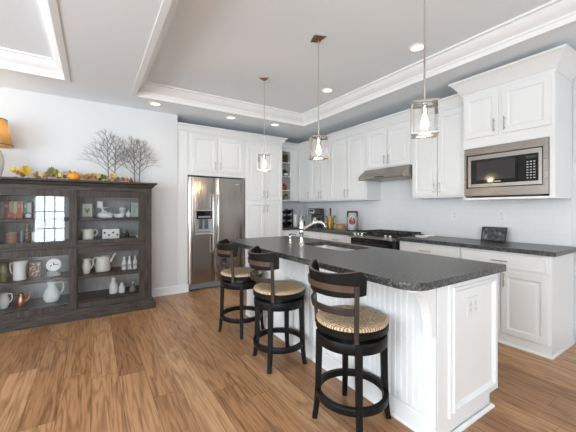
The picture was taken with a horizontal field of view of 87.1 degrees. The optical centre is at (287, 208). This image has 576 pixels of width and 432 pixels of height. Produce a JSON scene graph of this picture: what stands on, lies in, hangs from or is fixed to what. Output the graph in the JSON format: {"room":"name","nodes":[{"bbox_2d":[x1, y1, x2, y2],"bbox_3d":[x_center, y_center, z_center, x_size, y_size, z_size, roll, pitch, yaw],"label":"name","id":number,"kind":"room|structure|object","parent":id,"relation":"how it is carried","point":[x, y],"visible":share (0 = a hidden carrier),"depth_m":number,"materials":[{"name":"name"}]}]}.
{"room":"kitchen","nodes":[
{"label":"kitchen","id":0,"kind":"room"},
{"bbox_2d":[0,87,300,288],"bbox_3d":[-2.753,-0.065,4.329,7.860,2.690,0.760,0,0,-33],"label":"wall","id":1,"kind":"structure","parent":0,"point":[46,131],"depth_m":4.05,"materials":[{"name":"white paint"}]},
{"bbox_2d":[152,284,188,296],"bbox_3d":[-3.686,1.220,3.261,5.135,0.120,0.026,0,0,-33],"label":"baseboard","id":2,"kind":"structure","parent":1,"relation":"attached to","point":[184,288],"depth_m":4.50,"materials":[{"name":"white paint"}]},
{"bbox_2d":[188,133,244,178],"bbox_3d":[-1.300,-0.845,5.190,0.968,0.650,0.682,0,0,-33],"label":"upper cabinet","id":3,"kind":"object","parent":1,"relation":"attached to","point":[208,156],"visible":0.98,"depth_m":4.92,"materials":[{"name":"white paint"}]},
{"bbox_2d":[282,149,297,200],"bbox_3d":[-0.114,-0.660,6.157,0.562,1.020,0.316,0,0,-33],"label":"corner shelf unit","id":4,"kind":"object","parent":1,"relation":"attached to","point":[291,180],"visible":0.48,"depth_m":6.13,"materials":[{"name":"white paint"}]},
{"bbox_2d":[0,0,575,143],"bbox_3d":[-0.724,-1.510,1.086,7.760,0.200,8.210,0,0,-33],"label":"ceiling","id":5,"kind":"structure","parent":0,"point":[222,48],"depth_m":2.89,"materials":[{"name":"white paint"}]},
{"bbox_2d":[0,0,70,81],"bbox_3d":[-2.534,-1.484,0.568,3.235,0.172,4.580,0,0,-33],"label":"trim","id":6,"kind":"structure","parent":5,"relation":"attached to","point":[55,67],"depth_m":3.01,"materials":[{"name":"white paint"}]},
{"bbox_2d":[148,102,161,105],"bbox_3d":[-1.786,-1.406,4.083,0.176,0.006,0.176,0,0,-33],"label":"recessed light","id":7,"kind":"object","parent":5,"relation":"in","point":[152,103],"visible":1,"depth_m":4.08,"materials":[{"name":"white paint"}]},
{"bbox_2d":[258,77,270,171],"bbox_3d":[-0.286,-1.013,3.676,0.158,1.114,0.146,0,0,1],"label":"pendant light","id":8,"kind":"object","parent":5,"relation":"hanging from","point":[262,79],"visible":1,"depth_m":3.67,"materials":[{"name":"clear glass"}]},
{"bbox_2d":[309,34,328,159],"bbox_3d":[0.281,-1.013,2.795,0.158,1.114,0.146,0,0,-13],"label":"pendant light","id":9,"kind":"object","parent":5,"relation":"hanging from","point":[316,38],"visible":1,"depth_m":2.78,"materials":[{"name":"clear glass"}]},
{"bbox_2d":[321,88,333,92],"bbox_3d":[0.524,-1.566,4.025,0.176,0.006,0.176,0,0,-33],"label":"recessed light","id":10,"kind":"object","parent":5,"relation":"in","point":[324,90],"visible":1,"depth_m":4.02,"materials":[{"name":"white plastic"}]},
{"bbox_2d":[131,0,575,126],"bbox_3d":[0.430,-1.484,2.537,2.670,0.172,4.680,0,0,-33],"label":"trim","id":11,"kind":"structure","parent":5,"relation":"attached to","point":[554,15],"depth_m":3.19,"materials":[{"name":"white paint"}]},
{"bbox_2d":[408,43,426,51],"bbox_3d":[1.261,-1.566,2.954,0.176,0.006,0.176,0,0,-33],"label":"recessed light","id":12,"kind":"object","parent":5,"relation":"in","point":[417,47],"visible":0.92,"depth_m":2.95,"materials":[{"name":"white"}]},
{"bbox_2d":[411,0,439,138],"bbox_3d":[0.857,-1.013,1.901,0.158,1.114,0.146,0,0,17],"label":"pendant light","id":13,"kind":"object","parent":5,"relation":"hanging from","point":[424,106],"visible":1,"depth_m":1.90,"materials":[{"name":"silver metal"}]},
{"bbox_2d":[417,102,432,113],"bbox_3d":[0.857,-0.632,1.901,0.140,0.075,0.035,0,0,17],"label":"socket","id":14,"kind":"object","parent":13,"relation":"attached to","point":[424,106],"depth_m":1.89,"materials":[{"name":"silver metal"}]},
{"bbox_2d":[0,286,575,431],"bbox_3d":[-0.724,1.330,1.086,7.760,0.100,8.210,0,0,-33],"label":"floor","id":15,"kind":"structure","parent":0,"point":[167,367],"depth_m":2.23,"materials":[{"name":"brown wood"}]},
{"bbox_2d":[0,177,156,332],"bbox_3d":[-2.559,0.477,3.659,1.740,1.606,0.544,0,0,-33],"label":"hutch","id":16,"kind":"object","parent":15,"relation":"on","point":[56,202],"visible":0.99,"depth_m":3.64,"materials":[{"name":"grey wood"}]},
{"bbox_2d":[0,202,3,218],"bbox_3d":[-3.179,0.019,3.382,0.031,0.190,0.131,0,0,-33],"label":"book","id":17,"kind":"object","parent":16,"relation":"on","point":[1,203],"visible":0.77,"depth_m":3.33,"materials":[{"name":"grey paper"}]},
{"bbox_2d":[0,263,6,281],"bbox_3d":[-3.093,0.693,3.289,0.064,0.197,0.064,0,0,-33],"label":"jar","id":18,"kind":"object","parent":16,"relation":"on","point":[3,268],"visible":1,"depth_m":3.27,"materials":[{"name":"green glass"}]},
{"bbox_2d":[0,292,12,308],"bbox_3d":[-3.073,0.997,3.272,0.124,0.165,0.112,0,0,18],"label":"pitcher","id":19,"kind":"object","parent":16,"relation":"on","point":[4,298],"visible":1,"depth_m":3.26,"materials":[{"name":"white ceramic"}]},
{"bbox_2d":[0,118,13,176],"bbox_3d":[-3.189,-0.652,3.298,0.310,0.651,0.310,0,0,-33],"label":"table lamp","id":20,"kind":"object","parent":16,"relation":"on","point":[5,139],"visible":0.99,"depth_m":3.30,"materials":[{"name":"orange fabric"}]},
{"bbox_2d":[4,200,10,218],"bbox_3d":[-3.147,0.011,3.403,0.039,0.205,0.131,0,0,-33],"label":"book","id":21,"kind":"object","parent":16,"relation":"on","point":[6,202],"visible":0.72,"depth_m":3.35,"materials":[{"name":"red paper"}]},
{"bbox_2d":[4,232,17,243],"bbox_3d":[-3.050,0.320,3.340,0.116,0.130,0.087,0,0,-33],"label":"basket","id":22,"kind":"object","parent":16,"relation":"on","point":[10,237],"visible":0.98,"depth_m":3.31,"materials":[{"name":"brown wicker"}]},
{"bbox_2d":[9,201,14,218],"bbox_3d":[-3.115,0.016,3.423,0.032,0.195,0.131,0,0,-33],"label":"book","id":23,"kind":"object","parent":16,"relation":"on","point":[10,202],"visible":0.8,"depth_m":3.37,"materials":[{"name":"beige paper"}]},
{"bbox_2d":[6,213,23,218],"bbox_3d":[-2.982,0.079,3.313,0.142,0.069,0.044,0,0,-33],"label":"ribbon bow","id":24,"kind":"object","parent":16,"relation":"on","point":[8,215],"visible":1,"depth_m":3.30,"materials":[{"name":"red"}]},
{"bbox_2d":[13,202,16,218],"bbox_3d":[-3.085,0.019,3.442,0.033,0.190,0.131,0,0,-33],"label":"book","id":25,"kind":"object","parent":16,"relation":"on","point":[14,203],"visible":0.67,"depth_m":3.38,"materials":[{"name":"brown paper"}]},
{"bbox_2d":[17,201,20,218],"bbox_3d":[-3.059,0.014,3.459,0.025,0.200,0.131,0,0,-33],"label":"book","id":26,"kind":"object","parent":16,"relation":"on","point":[18,202],"visible":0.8,"depth_m":3.40,"materials":[{"name":"brown paper"}]},
{"bbox_2d":[9,260,29,280],"bbox_3d":[-2.979,0.689,3.373,0.130,0.205,0.139,0,0,15],"label":"pitcher","id":27,"kind":"object","parent":16,"relation":"on","point":[19,267],"visible":1,"depth_m":3.33,"materials":[{"name":"white ceramic"}]},
{"bbox_2d":[12,292,30,306],"bbox_3d":[-2.964,1.005,3.375,0.088,0.150,0.149,0,0,30],"label":"kettle","id":28,"kind":"object","parent":16,"relation":"on","point":[21,300],"visible":1,"depth_m":3.35,"materials":[{"name":"orange metal"}]},
{"bbox_2d":[20,230,22,242],"bbox_3d":[-2.978,0.315,3.387,0.027,0.140,0.027,0,0,-33],"label":"bud vase","id":29,"kind":"object","parent":16,"relation":"on","point":[21,233],"visible":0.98,"depth_m":3.38,"materials":[{"name":"blue ceramic"}]},
{"bbox_2d":[21,201,23,218],"bbox_3d":[-3.037,0.016,3.474,0.023,0.195,0.131,0,0,-33],"label":"book","id":30,"kind":"object","parent":16,"relation":"on","point":[22,202],"visible":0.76,"depth_m":3.42,"materials":[{"name":"brown paper"}]},
{"bbox_2d":[24,201,28,218],"bbox_3d":[-3.011,0.014,3.490,0.025,0.200,0.131,0,0,-33],"label":"book","id":31,"kind":"object","parent":16,"relation":"on","point":[25,202],"visible":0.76,"depth_m":3.44,"materials":[{"name":"green paper"}]},
{"bbox_2d":[24,225,30,242],"bbox_3d":[-2.948,0.285,3.430,0.059,0.200,0.059,0,0,-33],"label":"patterned vase","id":32,"kind":"object","parent":16,"relation":"on","point":[27,230],"visible":1,"depth_m":3.41,"materials":[{"name":"ceramic"}]},
{"bbox_2d":[24,212,32,218],"bbox_3d":[-2.889,0.078,3.373,0.070,0.070,0.020,0,0,-33],"label":"clock","id":33,"kind":"object","parent":16,"relation":"on","point":[27,215],"visible":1,"depth_m":3.37,"materials":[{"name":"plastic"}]},
{"bbox_2d":[27,203,32,217],"bbox_3d":[-2.983,0.024,3.508,0.037,0.180,0.131,0,0,-33],"label":"book","id":34,"kind":"object","parent":16,"relation":"on","point":[29,205],"visible":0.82,"depth_m":3.46,"materials":[{"name":"grey paper"}]},
{"bbox_2d":[0,271,68,286],"bbox_3d":[-2.903,0.809,3.495,0.714,0.035,0.418,0,0,-33],"label":"shelf","id":35,"kind":"object","parent":16,"relation":"attached to","point":[64,276],"depth_m":3.39,"materials":[{"name":"brown wood"}]},
{"bbox_2d":[0,217,68,222],"bbox_3d":[-2.903,0.132,3.495,0.714,0.035,0.418,0,0,-33],"label":"shelf","id":36,"kind":"object","parent":16,"relation":"attached to","point":[35,219],"depth_m":3.42,"materials":[{"name":"brown wood"}]},
{"bbox_2d":[28,260,41,277],"bbox_3d":[-2.932,0.702,3.517,0.115,0.180,0.092,0,0,-33],"label":"tin","id":37,"kind":"object","parent":16,"relation":"on","point":[34,267],"visible":0.99,"depth_m":3.48,"materials":[{"name":"grey"}]},
{"bbox_2d":[31,232,38,241],"bbox_3d":[-2.854,0.326,3.419,0.065,0.118,0.040,0,0,-33],"label":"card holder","id":38,"kind":"object","parent":16,"relation":"on","point":[34,234],"visible":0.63,"depth_m":3.42,"materials":[{"name":"white wood"}]},
{"bbox_2d":[43,281,63,302],"bbox_3d":[-2.748,0.964,3.531,0.170,0.232,0.161,0,0,9],"label":"pitcher","id":39,"kind":"object","parent":16,"relation":"on","point":[52,293],"visible":0.89,"depth_m":3.49,"materials":[{"name":"white ceramic"}]},
{"bbox_2d":[45,258,61,276],"bbox_3d":[-2.759,0.689,3.568,0.154,0.205,0.132,0,0,-33],"label":"kitchen scale","id":40,"kind":"object","parent":16,"relation":"on","point":[54,264],"visible":1,"depth_m":3.54,"materials":[{"name":"grey"}]},
{"bbox_2d":[8,165,128,181],"bbox_3d":[-2.557,-0.410,3.629,1.186,0.166,0.140,0,0,-33],"label":"garland","id":41,"kind":"object","parent":16,"relation":"on","point":[51,172],"visible":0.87,"depth_m":3.51,"materials":[{"name":"green plant"}]},
{"bbox_2d":[67,171,80,179],"bbox_3d":[-2.494,-0.382,3.532,0.128,0.111,0.132,0,0,-33],"label":"pumpkin","id":42,"kind":"object","parent":16,"relation":"on","point":[73,176],"visible":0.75,"depth_m":3.49,"materials":[{"name":"orange"}]},
{"bbox_2d":[81,203,92,217],"bbox_3d":[-2.522,0.021,3.806,0.129,0.185,0.028,0,0,-33],"label":"picture frame","id":43,"kind":"object","parent":16,"relation":"on","point":[86,208],"visible":1,"depth_m":3.80,"materials":[{"name":"brown wood"}]},
{"bbox_2d":[82,204,91,215],"bbox_3d":[-2.518,0.021,3.799,0.101,0.157,0.012,0,0,-33],"label":"picture","id":44,"kind":"object","parent":43,"relation":"attached to","point":[86,208],"depth_m":3.80,"materials":[{"name":"green"}]},
{"bbox_2d":[82,258,92,273],"bbox_3d":[-2.454,0.702,3.697,0.104,0.180,0.095,0,0,7],"label":"pitcher","id":45,"kind":"object","parent":16,"relation":"on","point":[86,265],"visible":1,"depth_m":3.67,"materials":[{"name":"white ceramic"}]},
{"bbox_2d":[78,229,97,239],"bbox_3d":[-2.456,0.320,3.710,0.166,0.130,0.154,0,0,9],"label":"pitcher","id":46,"kind":"object","parent":16,"relation":"on","point":[87,234],"visible":0.91,"depth_m":3.67,"materials":[{"name":"white ceramic"}]},
{"bbox_2d":[93,253,116,271],"bbox_3d":[-2.338,0.684,3.866,0.206,0.216,0.192,0,0,8],"label":"watering can","id":47,"kind":"object","parent":16,"relation":"on","point":[103,262],"visible":0.99,"depth_m":3.80,"materials":[{"name":"white ceramic"}]},
{"bbox_2d":[97,211,112,217],"bbox_3d":[-2.283,0.070,3.787,0.175,0.088,0.094,0,0,-33],"label":"covered dish","id":48,"kind":"object","parent":16,"relation":"on","point":[105,214],"visible":1,"depth_m":3.75,"materials":[{"name":"white ceramic"}]},
{"bbox_2d":[78,129,135,180],"bbox_3d":[-2.286,-0.672,3.883,0.705,0.692,0.089,0,0,-33],"label":"tree","id":49,"kind":"object","parent":16,"relation":"on","point":[113,137],"visible":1,"depth_m":3.88,"materials":[{"name":"brown plant"}]},
{"bbox_2d":[78,265,138,278],"bbox_3d":[-2.275,0.809,3.900,0.729,0.035,0.418,0,0,-33],"label":"shelf","id":50,"kind":"object","parent":16,"relation":"attached to","point":[115,269],"depth_m":3.77,"materials":[{"name":"brown wood"}]},
{"bbox_2d":[78,217,138,220],"bbox_3d":[-2.275,0.132,3.900,0.729,0.035,0.418,0,0,-33],"label":"shelf","id":51,"kind":"object","parent":16,"relation":"attached to","point":[79,218],"depth_m":3.74,"materials":[{"name":"brown wood"}]},
{"bbox_2d":[102,228,118,238],"bbox_3d":[-2.265,0.322,3.875,0.186,0.125,0.091,0,0,-33],"label":"planter box","id":52,"kind":"object","parent":16,"relation":"on","point":[106,233],"visible":0.95,"depth_m":3.83,"materials":[{"name":"white ceramic"}]},
{"bbox_2d":[109,277,117,293],"bbox_3d":[-2.229,0.982,3.869,0.098,0.195,0.096,0,0,-33],"label":"bottle","id":53,"kind":"object","parent":16,"relation":"on","point":[113,286],"visible":1,"depth_m":3.84,"materials":[{"name":"white ceramic"}]},
{"bbox_2d":[113,214,124,216],"bbox_3d":[-2.146,0.091,3.852,0.130,0.045,0.078,0,0,-33],"label":"oval dish","id":54,"kind":"object","parent":16,"relation":"on","point":[115,215],"visible":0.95,"depth_m":3.82,"materials":[{"name":"white ceramic"}]},
{"bbox_2d":[118,282,124,292],"bbox_3d":[-2.140,1.017,3.903,0.077,0.125,0.076,0,0,-33],"label":"bottle","id":55,"kind":"object","parent":16,"relation":"on","point":[121,289],"visible":1,"depth_m":3.88,"materials":[{"name":"white ceramic"}]},
{"bbox_2d":[119,207,125,216],"bbox_3d":[-2.192,0.049,4.012,0.085,0.130,0.085,0,0,-33],"label":"canister","id":56,"kind":"object","parent":16,"relation":"on","point":[122,210],"visible":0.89,"depth_m":3.98,"materials":[{"name":"white ceramic"}]},
{"bbox_2d":[119,229,133,237],"bbox_3d":[-2.087,0.326,3.925,0.168,0.118,0.086,0,0,-33],"label":"sprig","id":57,"kind":"object","parent":16,"relation":"on","point":[126,233],"visible":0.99,"depth_m":3.92,"materials":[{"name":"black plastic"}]},
{"bbox_2d":[121,263,137,269],"bbox_3d":[-2.065,0.760,3.951,0.197,0.064,0.075,0,0,-33],"label":"caddy","id":58,"kind":"object","parent":16,"relation":"on","point":[137,263],"visible":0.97,"depth_m":3.94,"materials":[{"name":"grey metal"}]},
{"bbox_2d":[122,256,125,269],"bbox_3d":[-2.119,0.705,3.917,0.053,0.165,0.052,0,0,-33],"label":"bottle","id":59,"kind":"object","parent":58,"relation":"in","point":[124,260],"visible":0.97,"depth_m":3.90,"materials":[{"name":"white ceramic"}]},
{"bbox_2d":[127,256,131,268],"bbox_3d":[-2.065,0.705,3.951,0.052,0.165,0.051,0,0,-33],"label":"bottle","id":60,"kind":"object","parent":58,"relation":"in","point":[129,263],"visible":1,"depth_m":3.94,"materials":[{"name":"white ceramic"}]},
{"bbox_2d":[133,256,136,268],"bbox_3d":[-2.011,0.705,3.986,0.054,0.165,0.053,0,0,-33],"label":"bottle","id":61,"kind":"object","parent":58,"relation":"in","point":[135,259],"visible":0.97,"depth_m":3.97,"materials":[{"name":"white ceramic"}]},
{"bbox_2d":[130,202,134,216],"bbox_3d":[-2.078,0.016,4.050,0.044,0.195,0.141,0,0,-33],"label":"book","id":62,"kind":"object","parent":16,"relation":"on","point":[132,204],"visible":0.87,"depth_m":3.99,"materials":[{"name":"green paper"}]},
{"bbox_2d":[129,282,135,291],"bbox_3d":[-2.034,1.019,3.971,0.081,0.121,0.081,0,0,-33],"label":"glass cruet","id":63,"kind":"object","parent":16,"relation":"on","point":[132,287],"visible":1,"depth_m":3.95,"materials":[{"name":"grey glass"}]},
{"bbox_2d":[111,137,159,181],"bbox_3d":[-2.109,-0.662,4.190,0.684,0.671,0.112,0,0,-33],"label":"tree","id":64,"kind":"object","parent":16,"relation":"on","point":[131,148],"visible":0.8,"depth_m":4.19,"materials":[{"name":"brown plant"}]},
{"bbox_2d":[135,203,137,216],"bbox_3d":[-2.042,0.019,4.073,0.035,0.190,0.141,0,0,-33],"label":"book","id":65,"kind":"object","parent":16,"relation":"on","point":[136,204],"visible":0.74,"depth_m":4.01,"materials":[{"name":"white paper"}]},
{"bbox_3d":[-2.399,0.048,3.926,0.160,0.132,0.160,0,0,-33],"label":"cake stand","id":66,"kind":"object","parent":16,"relation":"on","visible":0},
{"bbox_2d":[97,201,102,206],"bbox_3d":[-2.425,-0.055,3.910,0.068,0.072,0.068,0,0,-33],"label":"canister","id":67,"kind":"object","parent":66,"relation":"on","point":[99,203],"visible":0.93,"depth_m":3.88,"materials":[{"name":"white ceramic"}]},
{"bbox_2d":[177,131,187,284],"bbox_3d":[-1.786,0.055,4.902,0.153,2.450,0.640,0,0,-33],"label":"filler panel","id":68,"kind":"object","parent":15,"relation":"on","point":[182,137],"visible":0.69,"depth_m":4.63,"materials":[{"name":"white paint"}]},
{"bbox_2d":[188,177,243,290],"bbox_3d":[-1.285,0.394,5.158,0.939,1.772,0.696,0,0,-33],"label":"refrigerator","id":69,"kind":"object","parent":15,"relation":"on","point":[215,205],"visible":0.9,"depth_m":4.85,"materials":[{"name":"grey metal"}]},
{"bbox_2d":[215,239,263,339],"bbox_3d":[-0.504,0.806,3.188,0.505,0.945,0.484,0,0,-21],"label":"bar stool","id":70,"kind":"object","parent":15,"relation":"on","point":[237,278],"visible":0.92,"depth_m":3.02,"materials":[{"name":"black painted wood"},{"name":"woven rush"},{"name":"brown wood"}]},
{"bbox_2d":[242,140,281,266],"bbox_3d":[-0.575,0.055,5.657,0.747,2.450,0.682,0,0,-33],"label":"pantry cabinet","id":71,"kind":"object","parent":15,"relation":"on","point":[262,190],"visible":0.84,"depth_m":5.37,"materials":[{"name":"white paint"}]},
{"bbox_2d":[177,94,462,150],"bbox_3d":[0.086,-1.234,4.119,2.453,0.123,3.328,0,0,-33],"label":"trim","id":72,"kind":"structure","parent":71,"relation":"attached to","point":[455,100],"depth_m":4.77,"materials":[{"name":"white paint"}]},
{"bbox_2d":[247,246,306,373],"bbox_3d":[-0.097,0.806,2.559,0.486,0.945,0.484,0,0,-23],"label":"bar stool","id":73,"kind":"object","parent":15,"relation":"on","point":[271,295],"visible":1,"depth_m":2.41,"materials":[{"name":"black painted wood"},{"name":"woven rush"},{"name":"brown wood"}]},
{"bbox_2d":[282,230,296,235],"bbox_3d":[0.099,0.844,6.128,0.877,0.872,0.596,0,0,-33],"label":"base cabinet","id":74,"kind":"object","parent":15,"relation":"on","point":[284,232],"visible":0.07,"depth_m":5.72,"materials":[{"name":"white paint"}]},
{"bbox_2d":[297,230,320,238],"bbox_3d":[0.581,0.844,5.633,0.614,0.872,0.735,0,0,-33],"label":"base cabinet","id":75,"kind":"object","parent":15,"relation":"on","point":[309,234],"visible":0.19,"depth_m":5.38,"materials":[{"name":"white paint"}]},
{"bbox_2d":[321,233,350,242],"bbox_3d":[1.000,0.844,4.983,0.614,0.872,0.802,0,0,-33],"label":"base cabinet","id":76,"kind":"object","parent":15,"relation":"on","point":[324,236],"visible":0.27,"depth_m":4.83,"materials":[{"name":"white paint"}]},
{"bbox_2d":[282,225,358,234],"bbox_3d":[0.523,0.386,5.475,0.885,0.040,2.155,0,0,-33],"label":"countertop","id":77,"kind":"structure","parent":76,"relation":"on","point":[322,230],"depth_m":5.23,"materials":[{"name":"stone"}]},
{"bbox_2d":[282,209,292,226],"bbox_3d":[-0.026,0.186,6.133,0.164,0.360,0.214,0,0,-33],"label":"rack","id":78,"kind":"object","parent":77,"relation":"on","point":[283,212],"visible":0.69,"depth_m":6.08,"materials":[{"name":"black plastic"}]},
{"bbox_2d":[291,214,299,226],"bbox_3d":[0.146,0.241,6.185,0.161,0.250,0.121,0,0,-33],"label":"pitcher","id":79,"kind":"object","parent":77,"relation":"on","point":[295,216],"visible":0.79,"depth_m":6.13,"materials":[{"name":"white ceramic"}]},
{"bbox_2d":[308,208,323,227],"bbox_3d":[0.542,0.181,5.845,0.220,0.370,0.278,0,0,27],"label":"coffee maker","id":80,"kind":"object","parent":77,"relation":"on","point":[316,214],"visible":0.86,"depth_m":5.76,"materials":[{"name":"black plastic"}]},
{"bbox_2d":[325,215,335,228],"bbox_3d":[0.769,0.246,5.491,0.207,0.239,0.180,0,0,-33],"label":"stand","id":81,"kind":"object","parent":77,"relation":"on","point":[325,215],"visible":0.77,"depth_m":5.46,"materials":[{"name":"brown"}]},
{"bbox_2d":[328,208,332,227],"bbox_3d":[0.769,0.172,5.491,0.090,0.362,0.089,0,0,-33],"label":"oil bottle","id":82,"kind":"object","parent":81,"relation":"on","point":[330,220],"visible":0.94,"depth_m":5.46,"materials":[{"name":"yellow glass"}]},
{"bbox_2d":[336,224,344,229],"bbox_3d":[0.909,0.318,5.272,0.150,0.095,0.102,0,0,15],"label":"wooden box","id":83,"kind":"object","parent":77,"relation":"on","point":[338,226],"visible":1,"depth_m":5.23,"materials":[{"name":"orange wood"}]},
{"bbox_2d":[347,211,357,230],"bbox_3d":[1.075,0.203,5.052,0.190,0.325,0.188,0,0,-33],"label":"glass canister","id":84,"kind":"object","parent":77,"relation":"on","point":[352,222],"visible":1,"depth_m":4.98,"materials":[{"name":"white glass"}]},
{"bbox_2d":[308,259,390,431],"bbox_3d":[0.367,0.806,1.846,0.486,0.945,0.484,0,0,-28],"label":"bar stool","id":85,"kind":"object","parent":15,"relation":"on","point":[355,330],"visible":1,"depth_m":1.69,"materials":[{"name":"black painted wood"},{"name":"woven rush"},{"name":"brown wood"}]},
{"bbox_2d":[245,248,497,431],"bbox_3d":[0.385,0.844,2.793,0.904,0.872,2.441,0,0,-33],"label":"kitchen island","id":86,"kind":"object","parent":15,"relation":"on","point":[443,362],"visible":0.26,"depth_m":1.82,"materials":[{"name":"white paint"}]},
{"bbox_2d":[228,236,505,290],"bbox_3d":[0.336,0.386,2.765,0.970,0.040,2.515,0,0,-33],"label":"island countertop","id":87,"kind":"structure","parent":86,"relation":"on","point":[399,269],"depth_m":2.05,"materials":[{"name":"stone"}]},
{"bbox_2d":[298,215,325,244],"bbox_3d":[0.242,0.214,3.069,0.295,0.304,0.080,0,0,-17],"label":"faucet","id":88,"kind":"object","parent":87,"relation":"on","point":[302,228],"visible":1,"depth_m":3.02,"materials":[{"name":"silver metal"}]},
{"bbox_2d":[315,245,353,250],"bbox_3d":[0.442,0.499,2.979,0.390,0.186,0.690,0,0,-33],"label":"sink","id":89,"kind":"object","parent":87,"relation":"in","point":[321,246],"visible":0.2,"depth_m":3.24,"materials":[{"name":"silver metal"}]},
{"bbox_2d":[467,295,477,317],"bbox_3d":[1.113,0.590,1.827,0.118,0.118,0.008,0,0,-33],"label":"outlet","id":90,"kind":"object","parent":86,"relation":"attached to","point":[472,302],"visible":1,"depth_m":1.82,"materials":[{"name":"white plastic"}]},
{"bbox_2d":[469,301,471,312],"bbox_3d":[1.091,0.590,1.809,0.032,0.068,0.002,0,0,-33],"label":"receptacle","id":91,"kind":"object","parent":90,"relation":"attached to","point":[470,302],"depth_m":1.81,"materials":[{"name":"grey plastic"}]},
{"bbox_2d":[474,300,476,311],"bbox_3d":[1.138,0.590,1.840,0.032,0.068,0.002,0,0,-33],"label":"receptacle","id":92,"kind":"object","parent":90,"relation":"attached to","point":[475,301],"depth_m":1.84,"materials":[{"name":"grey"}]},
{"bbox_2d":[349,229,424,249],"bbox_3d":[1.378,0.803,4.290,0.716,0.954,0.756,0,0,-33],"label":"range","id":93,"kind":"object","parent":15,"relation":"on","point":[381,238],"visible":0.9,"depth_m":4.11,"materials":[{"name":"black metal"}]},
{"bbox_2d":[356,232,424,237],"bbox_3d":[1.433,0.366,4.325,0.585,0.016,0.756,0,0,-33],"label":"cooktop","id":94,"kind":"object","parent":93,"relation":"in","point":[378,234],"depth_m":4.13,"materials":[{"name":"black ceramic"}]},
{"bbox_2d":[400,241,460,257],"bbox_3d":[1.840,0.844,3.679,0.614,0.872,0.755,0,0,-33],"label":"base cabinet","id":95,"kind":"object","parent":15,"relation":"on","point":[441,250],"visible":0.21,"depth_m":3.48,"materials":[{"name":"white paint"}]},
{"bbox_2d":[461,247,574,359],"bbox_3d":[2.256,0.844,3.032,0.614,0.872,0.774,0,0,-33],"label":"base cabinet","id":96,"kind":"object","parent":15,"relation":"on","point":[536,292],"visible":0.66,"depth_m":2.73,"materials":[{"name":"white paint"}]},
{"bbox_2d":[397,236,575,256],"bbox_3d":[2.061,0.386,3.348,0.602,0.040,1.560,0,0,-33],"label":"countertop","id":97,"kind":"structure","parent":96,"relation":"on","point":[513,247],"depth_m":3.02,"materials":[{"name":"stone"}]},
{"bbox_2d":[415,235,434,237],"bbox_3d":[1.669,0.341,3.743,0.140,0.050,0.251,0,0,-33],"label":"spoon rest","id":98,"kind":"object","parent":97,"relation":"on","point":[417,236],"visible":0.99,"depth_m":3.71,"materials":[{"name":"white ceramic"}]},
{"bbox_2d":[481,227,506,241],"bbox_3d":[2.292,0.286,3.364,0.083,0.159,0.250,0,0,-33],"label":"sign","id":99,"kind":"object","parent":97,"relation":"on","point":[494,234],"visible":1,"depth_m":3.34,"materials":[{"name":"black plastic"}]},
{"bbox_2d":[329,77,575,342],"bbox_3d":[2.589,-0.065,3.220,0.120,2.690,8.210,0,0,-33],"label":"wall","id":100,"kind":"structure","parent":0,"point":[574,79],"depth_m":2.89,"materials":[{"name":"white paint"}]},
{"bbox_2d":[298,148,310,201],"bbox_3d":[0.438,-0.650,6.080,0.370,1.040,0.405,0,0,-33],"label":"upper cabinet","id":101,"kind":"object","parent":100,"relation":"attached to","point":[303,155],"visible":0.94,"depth_m":5.98,"materials":[{"name":"white paint"}]},
{"bbox_2d":[310,142,337,201],"bbox_3d":[0.710,-0.650,5.659,0.370,1.040,0.592,0,0,-33],"label":"upper cabinet","id":102,"kind":"object","parent":100,"relation":"attached to","point":[320,170],"visible":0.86,"depth_m":5.56,"materials":[{"name":"white paint"}]},
{"bbox_2d":[331,132,380,200],"bbox_3d":[1.094,-0.650,5.062,0.370,1.040,0.822,0,0,-33],"label":"upper cabinet","id":103,"kind":"object","parent":100,"relation":"attached to","point":[349,154],"visible":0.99,"depth_m":4.91,"materials":[{"name":"white paint"}]},
{"bbox_2d":[367,120,411,169],"bbox_3d":[1.530,-0.875,4.385,0.370,0.590,0.782,0,0,-33],"label":"upper cabinet","id":104,"kind":"object","parent":100,"relation":"attached to","point":[389,146],"visible":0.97,"depth_m":4.25,"materials":[{"name":"white paint"}]},
{"bbox_2d":[359,164,411,181],"bbox_3d":[1.474,-0.495,4.349,0.502,0.165,0.775,0,0,-33],"label":"range hood","id":105,"kind":"object","parent":104,"relation":"attached to","point":[402,172],"visible":0.86,"depth_m":4.19,"materials":[{"name":"silver metal"}]},
{"bbox_2d":[282,179,571,246],"bbox_3d":[1.147,-0.038,4.530,0.885,0.804,4.445,0,0,-33],"label":"backsplash","id":106,"kind":"structure","parent":100,"relation":"attached to","point":[540,221],"depth_m":3.90,"materials":[{"name":"white tile"}]},
{"bbox_2d":[412,105,462,198],"bbox_3d":[1.936,-0.650,3.755,0.370,1.040,0.710,0,0,-33],"label":"upper cabinet","id":107,"kind":"object","parent":100,"relation":"attached to","point":[437,162],"visible":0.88,"depth_m":3.64,"materials":[{"name":"white paint"}]},
{"bbox_2d":[452,211,457,219],"bbox_3d":[2.105,0.085,3.830,0.008,0.118,0.075,0,0,-33],"label":"outlet","id":108,"kind":"object","parent":100,"relation":"attached to","point":[454,213],"visible":1,"depth_m":3.82,"materials":[{"name":"white plastic"}]},
{"bbox_2d":[497,210,504,220],"bbox_3d":[2.386,0.080,3.393,0.008,0.118,0.075,0,0,-33],"label":"outlet","id":109,"kind":"object","parent":100,"relation":"attached to","point":[499,212],"visible":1,"depth_m":3.39,"materials":[{"name":"white plastic"}]},
{"bbox_2d":[448,43,575,200],"bbox_3d":[2.271,-0.731,3.078,0.541,1.278,0.995,0,0,-33],"label":"upper cabinet","id":110,"kind":"object","parent":100,"relation":"attached to","point":[528,98],"visible":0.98,"depth_m":2.84,"materials":[{"name":"white paint"}]},
{"bbox_2d":[464,137,549,197],"bbox_3d":[2.269,-0.374,3.087,0.382,0.520,0.722,0,0,-33],"label":"microwave","id":111,"kind":"object","parent":110,"relation":"in","point":[520,168],"visible":0.99,"depth_m":2.94,"materials":[{"name":"silver metal"}]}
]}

